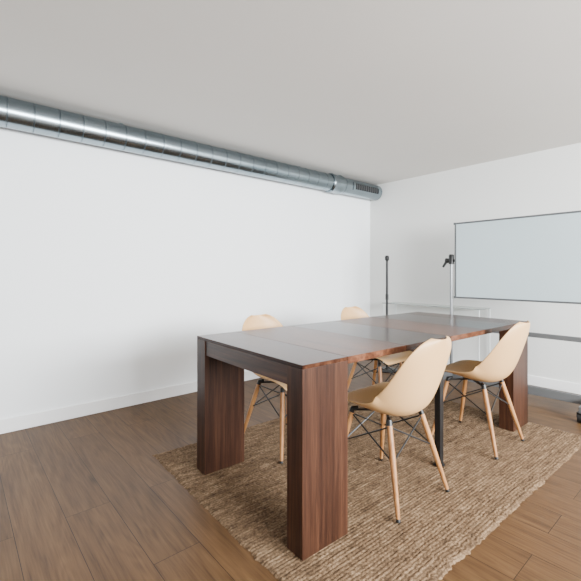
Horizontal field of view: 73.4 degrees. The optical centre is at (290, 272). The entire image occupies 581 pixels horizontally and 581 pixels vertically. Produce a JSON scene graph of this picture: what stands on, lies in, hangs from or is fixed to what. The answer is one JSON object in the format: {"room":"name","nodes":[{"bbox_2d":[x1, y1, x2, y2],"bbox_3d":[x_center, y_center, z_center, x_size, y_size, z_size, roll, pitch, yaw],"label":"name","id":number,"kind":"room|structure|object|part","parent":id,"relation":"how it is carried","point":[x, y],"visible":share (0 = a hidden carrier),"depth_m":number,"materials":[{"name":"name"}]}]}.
{"room":"office","nodes":[
{"label":"office","id":0,"kind":"room"},
{"bbox_2d":[0,127,369,419],"bbox_3d":[-1.559,-0.041,3.107,7.100,2.282,0.100,0,0,-41],"label":"wall","id":1,"kind":"structure","parent":0,"point":[114,263],"depth_m":3.28,"materials":[{"name":"white paint"}]},
{"bbox_2d":[0,371,259,433],"bbox_3d":[-1.527,1.052,3.059,6.886,0.095,0.014,0,0,-41],"label":"baseboard","id":2,"kind":"structure","parent":1,"relation":"attached to","point":[12,424],"depth_m":3.05,"materials":[{"name":"paint"}]},
{"bbox_2d":[0,0,580,184],"bbox_3d":[0.408,-1.232,0.828,7.100,0.100,6.120,0,0,-41],"label":"ceiling","id":3,"kind":"structure","parent":0,"point":[376,92],"depth_m":2.33,"materials":[{"name":"paint"}]},
{"bbox_2d":[0,95,381,200],"bbox_3d":[-1.455,-1.072,2.982,6.875,0.232,0.232,0,0,-41],"label":"air duct","id":4,"kind":"object","parent":3,"relation":"hanging from","point":[16,114],"visible":1,"depth_m":3.21,"materials":[{"name":"metal"}]},
{"bbox_2d":[353,182,380,195],"bbox_3d":[0.972,-1.067,4.949,0.530,0.098,0.023,0,0,-41],"label":"grille","id":5,"kind":"object","parent":4,"relation":"attached to","point":[360,188],"depth_m":4.95,"materials":[{"name":"grey metal"}]},
{"bbox_2d":[0,360,580,580],"bbox_3d":[0.408,1.150,0.828,7.100,0.100,6.120,0,0,-41],"label":"floor","id":6,"kind":"structure","parent":0,"point":[84,498],"depth_m":1.79,"materials":[{"name":"laminate"}]},
{"bbox_2d":[152,397,580,580],"bbox_3d":[0.580,1.095,2.465,2.346,0.009,1.625,0,0,-39],"label":"rug","id":7,"kind":"object","parent":6,"relation":"on","point":[437,528],"visible":0.6,"depth_m":1.97,"materials":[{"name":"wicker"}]},
{"bbox_2d":[242,314,286,463],"bbox_3d":[-0.057,0.690,2.538,0.444,0.801,0.561,0,0,-41],"label":"shell chair","id":8,"kind":"object","parent":7,"relation":"on","point":[253,322],"visible":0.34,"depth_m":2.51,"materials":[{"name":"beige plastic"}]},
{"bbox_3d":[-0.258,0.886,2.526,0.146,0.386,0.029,0,0,16],"label":"leg","id":9,"kind":"part","parent":8,"relation":"part of","materials":[{"name":"brown wood"}]},
{"bbox_3d":[-0.050,0.886,2.285,0.029,0.384,0.126,0,0,3],"label":"leg","id":10,"kind":"part","parent":8,"relation":"part of","materials":[{"name":"brown wood"}]},
{"bbox_2d":[197,312,527,560],"bbox_3d":[0.601,0.720,2.503,2.160,0.740,0.900,0,0,-39],"label":"dining table","id":11,"kind":"object","parent":7,"relation":"on","point":[313,359],"visible":0.89,"depth_m":1.88,"materials":[{"name":"brown wood"}]},
{"bbox_3d":[-0.394,0.728,2.215,0.250,0.724,0.095,0,0,-39],"label":"leg","id":12,"kind":"part","parent":11,"relation":"part of","materials":[{"name":"brown wood"}]},
{"bbox_3d":[0.113,0.728,1.589,0.250,0.724,0.095,0,0,-39],"label":"leg","id":13,"kind":"part","parent":11,"relation":"part of","materials":[{"name":"brown wood"}]},
{"bbox_3d":[0.841,0.735,2.208,0.036,0.709,0.036,0,0,-39],"label":"support leg","id":14,"kind":"part","parent":11,"relation":"part of","materials":[{"name":"black metal"}]},
{"bbox_3d":[1.597,0.728,2.792,0.250,0.724,0.095,0,0,-39],"label":"leg","id":15,"kind":"part","parent":11,"relation":"part of","materials":[{"name":"brown wood"}]},
{"bbox_2d":[341,306,412,415],"bbox_3d":[0.678,0.690,3.180,0.444,0.801,0.561,0,0,-39],"label":"shell chair","id":16,"kind":"object","parent":7,"relation":"on","point":[354,312],"visible":0.43,"depth_m":3.15,"materials":[{"name":"beige plastic"}]},
{"bbox_3d":[0.477,0.886,3.175,0.146,0.386,0.029,0,0,18],"label":"leg","id":17,"kind":"part","parent":16,"relation":"part of","materials":[{"name":"brown wood"}]},
{"bbox_3d":[0.726,0.886,3.375,0.029,0.386,0.146,0,0,-6],"label":"leg","id":18,"kind":"part","parent":16,"relation":"part of","materials":[{"name":"brown wood"}]},
{"bbox_3d":[0.677,0.886,2.926,0.029,0.384,0.126,0,0,5],"label":"leg","id":19,"kind":"part","parent":16,"relation":"part of","materials":[{"name":"brown wood"}]},
{"bbox_2d":[348,336,450,522],"bbox_3d":[0.518,0.690,1.961,0.444,0.801,0.561,0,0,-38],"label":"shell chair","id":20,"kind":"object","parent":7,"relation":"on","point":[416,382],"visible":0.94,"depth_m":1.78,"materials":[{"name":"beige plastic"}]},
{"bbox_3d":[0.271,0.886,2.018,0.126,0.384,0.029,0,0,8],"label":"leg","id":21,"kind":"part","parent":20,"relation":"part of","materials":[{"name":"brown wood"}]},
{"bbox_3d":[0.491,0.701,1.996,0.260,0.016,0.242,0,0,-38],"label":"seat mount","id":22,"kind":"part","parent":20,"relation":"part of","materials":[{"name":"black metal"}]},
{"bbox_3d":[0.524,0.886,2.214,0.029,0.384,0.126,0,0,6],"label":"leg","id":23,"kind":"part","parent":20,"relation":"part of","materials":[{"name":"brown wood"}]},
{"bbox_3d":[0.467,0.886,1.767,0.029,0.386,0.146,0,0,-5],"label":"leg","id":24,"kind":"part","parent":20,"relation":"part of","materials":[{"name":"brown wood"}]},
{"bbox_3d":[0.719,0.886,1.962,0.146,0.386,0.029,0,0,19],"label":"leg","id":25,"kind":"part","parent":20,"relation":"part of","materials":[{"name":"brown wood"}]},
{"bbox_2d":[431,320,529,459],"bbox_3d":[1.242,0.690,2.540,0.444,0.801,0.561,0,0,-40],"label":"shell chair","id":26,"kind":"object","parent":7,"relation":"on","point":[502,360],"visible":0.91,"depth_m":2.37,"materials":[{"name":"beige plastic"}]},
{"bbox_3d":[0.993,0.886,2.588,0.126,0.384,0.029,0,0,6],"label":"leg","id":27,"kind":"part","parent":26,"relation":"part of","materials":[{"name":"brown wood"}]},
{"bbox_3d":[1.239,0.886,2.793,0.029,0.384,0.126,0,0,4],"label":"leg","id":28,"kind":"part","parent":26,"relation":"part of","materials":[{"name":"brown wood"}]},
{"bbox_3d":[1.214,0.701,2.573,0.260,0.016,0.242,0,0,-40],"label":"seat mount","id":29,"kind":"part","parent":26,"relation":"part of","materials":[{"name":"black metal"}]},
{"bbox_3d":[1.198,0.886,2.344,0.029,0.386,0.146,0,0,-7],"label":"leg","id":30,"kind":"part","parent":26,"relation":"part of","materials":[{"name":"brown wood"}]},
{"bbox_3d":[1.442,0.886,2.548,0.146,0.386,0.029,0,0,17],"label":"leg","id":31,"kind":"part","parent":26,"relation":"part of","materials":[{"name":"brown wood"}]},
{"bbox_2d":[377,255,397,372],"bbox_3d":[1.089,0.452,4.401,0.240,1.297,0.240,0,0,-41],"label":"stand","id":32,"kind":"object","parent":6,"relation":"on","point":[386,256],"visible":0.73,"depth_m":4.39,"materials":[{"name":"black metal"}]},
{"bbox_2d":[383,302,490,360],"bbox_3d":[1.617,0.733,4.447,0.280,0.734,1.180,0,0,-41],"label":"desk","id":33,"kind":"object","parent":6,"relation":"on","point":[395,303],"visible":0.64,"depth_m":4.16,"materials":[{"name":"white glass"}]},
{"bbox_3d":[1.897,0.737,3.930,0.016,0.727,0.016,0,0,-41],"label":"leg","id":34,"kind":"part","parent":33,"relation":"part of","materials":[{"name":"white metal"}]},
{"bbox_3d":[2.088,0.737,4.094,0.016,0.727,0.016,0,0,-41],"label":"leg","id":35,"kind":"part","parent":33,"relation":"part of","materials":[{"name":"white metal"}]},
{"bbox_2d":[442,210,580,422],"bbox_3d":[1.971,0.302,3.455,0.612,1.596,1.306,0,0,-41],"label":"whiteboard","id":36,"kind":"object","parent":6,"relation":"on","point":[531,258],"visible":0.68,"depth_m":3.38,"materials":[{"name":"plastic"}]},
{"bbox_3d":[1.602,0.420,3.883,0.029,1.120,0.030,0,0,-41],"label":"post","id":37,"kind":"part","parent":36,"relation":"part of","materials":[{"name":"grey metal"}]},
{"bbox_3d":[1.971,-0.123,3.455,0.026,0.741,1.055,0,0,-41],"label":"board frame","id":38,"kind":"part","parent":36,"relation":"part of","materials":[{"name":"grey paint"}]},
{"bbox_3d":[1.971,-0.123,3.455,0.018,0.717,1.031,0,0,-41],"label":"board panel","id":39,"kind":"part","parent":36,"relation":"part of","materials":[{"name":"plastic"}]},
{"bbox_2d":[370,143,580,383],"bbox_3d":[3.090,-0.041,3.077,0.100,2.282,6.020,0,0,-41],"label":"wall","id":40,"kind":"structure","parent":0,"point":[411,223],"depth_m":4.30,"materials":[{"name":"white paint"}]},
{"bbox_2d":[447,361,580,394],"bbox_3d":[3.014,1.052,3.078,0.014,0.095,5.920,0,0,-41],"label":"baseboard","id":41,"kind":"structure","parent":40,"relation":"attached to","point":[565,386],"depth_m":3.68,"materials":[{"name":"paint"}]}
]}

